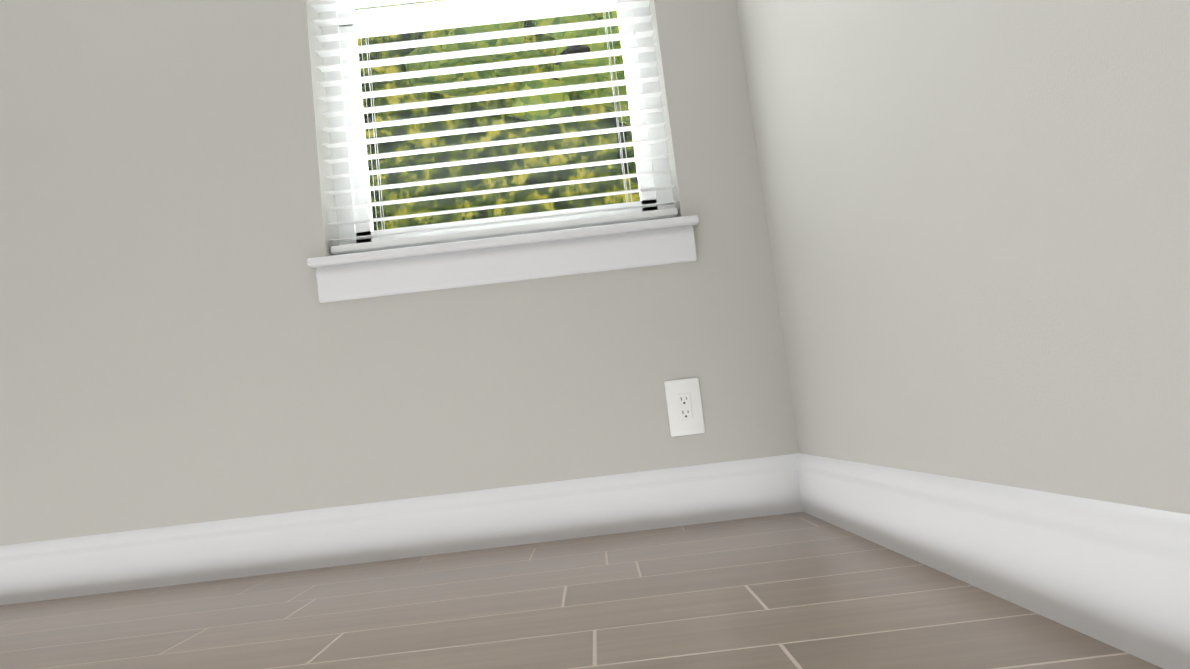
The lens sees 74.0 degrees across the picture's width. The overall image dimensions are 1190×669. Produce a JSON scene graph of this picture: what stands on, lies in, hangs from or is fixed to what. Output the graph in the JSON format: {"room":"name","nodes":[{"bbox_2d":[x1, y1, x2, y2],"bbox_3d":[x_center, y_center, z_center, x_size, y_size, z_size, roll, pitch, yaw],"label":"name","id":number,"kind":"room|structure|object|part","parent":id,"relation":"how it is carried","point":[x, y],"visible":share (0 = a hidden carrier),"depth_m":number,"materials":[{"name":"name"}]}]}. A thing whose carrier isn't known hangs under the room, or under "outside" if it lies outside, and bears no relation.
{"room":"empty room","nodes":[
{"label":"empty room","id":0,"kind":"room"},
{"bbox_2d":[0,0,798,545],"bbox_3d":[-1.169,-0.893,2.171,3.290,3.048,0.200,-6,-6,-1],"label":"wall","id":1,"kind":"structure","parent":0,"point":[180,344],"depth_m":1.98,"materials":[{"name":"beige paint"}]},
{"bbox_2d":[0,453,802,604],"bbox_3d":[-1.004,0.532,1.907,3.050,0.139,0.015,-6,-6,-1],"label":"baseboard","id":2,"kind":"structure","parent":1,"relation":"attached to","point":[367,532],"depth_m":1.91,"materials":[{"name":"white paint"}]},
{"bbox_2d":[307,215,698,267],"bbox_3d":[-0.228,-0.227,2.038,0.983,0.020,0.151,-6,-6,-1],"label":"window sill","id":3,"kind":"structure","parent":1,"relation":"attached to","point":[315,262],"depth_m":1.97,"materials":[{"name":"white paint"}]},
{"bbox_2d":[311,0,696,302],"bbox_3d":[-0.307,-0.908,2.164,0.951,1.590,0.217,-6,-6,-1],"label":"window","id":4,"kind":"structure","parent":1,"relation":"in","point":[338,23],"depth_m":2.09,"materials":[{"name":"white plastic"}]},
{"bbox_3d":[-0.232,-0.265,2.049,0.895,0.018,0.052,-6,-6,-1],"label":"window blind bottom rail","id":5,"kind":"part","parent":4,"relation":"part of","materials":[{"name":"white plastic"}]},
{"bbox_3d":[-0.222,-0.178,1.984,0.951,0.090,0.017,-6,-6,-1],"label":"window apron","id":6,"kind":"part","parent":4,"relation":"part of","materials":[{"name":"white wood"}]},
{"bbox_2d":[664,378,704,436],"bbox_3d":[0.222,0.179,1.950,0.086,0.138,0.008,-6,-6,-1],"label":"electrical outlet","id":7,"kind":"object","parent":1,"relation":"attached to","point":[684,407],"visible":1,"depth_m":1.95,"materials":[{"name":"plastic"}]},
{"bbox_2d":[0,512,1162,668],"bbox_3d":[-0.990,0.479,0.335,3.290,0.100,3.552,-6,-6,-1],"label":"floor","id":8,"kind":"structure","parent":0,"point":[800,590],"depth_m":1.20,"materials":[{"name":"tile"}]},
{"bbox_2d":[736,0,1189,514],"bbox_3d":[0.406,-1.258,0.486,0.120,3.048,3.232,-6,-6,-1],"label":"wall","id":9,"kind":"structure","parent":0,"point":[978,217],"depth_m":0.95,"materials":[{"name":"beige paint"}]},
{"bbox_2d":[797,453,1189,668],"bbox_3d":[0.504,0.186,0.328,0.015,0.139,3.232,-6,-6,-1],"label":"baseboard","id":10,"kind":"structure","parent":9,"relation":"attached to","point":[1116,575],"depth_m":0.89,"materials":[{"name":"white paint"}]},
{"label":"outside","id":11,"kind":"structure","parent":0,"visible":0},
{"bbox_2d":[357,17,640,230],"bbox_3d":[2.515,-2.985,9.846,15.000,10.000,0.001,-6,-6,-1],"label":"bush","id":12,"kind":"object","parent":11,"point":[508,196],"depth_m":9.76,"materials":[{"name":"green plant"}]},
{"bbox_3d":[3.019,0.990,5.750,15.000,0.050,7.280,-6,-6,-1],"label":"ground","id":13,"kind":"structure","parent":11,"visible":0},
{"bbox_2d":[354,0,630,125],"bbox_3d":[2.313,-1.651,5.026,7.324,5.375,3.038,-6,-6,-1],"label":"tree","id":14,"kind":"object","parent":13,"relation":"on","point":[477,75],"depth_m":4.61,"materials":[{"name":"green plant"}]},
{"bbox_3d":[-0.394,-1.675,2.204,0.899,0.043,0.055,-6,-6,-1],"label":"blind headrail","id":15,"kind":"object","parent":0,"visible":0},
{"bbox_2d":[357,0,385,243],"bbox_3d":[-0.651,-0.923,2.104,0.038,1.405,0.088,-13,-9,44],"label":"blind cord","id":16,"kind":"object","parent":15,"relation":"hanging from","point":[357,0],"depth_m":2.08,"materials":[{"name":"white fabric"}]},
{"bbox_2d":[602,0,635,215],"bbox_3d":[0.036,-1.001,2.111,0.098,1.405,0.043,-11,-8,35],"label":"blind cord","id":17,"kind":"object","parent":15,"relation":"hanging from","point":[633,30],"depth_m":2.08,"materials":[{"name":"white fabric"}]}
]}

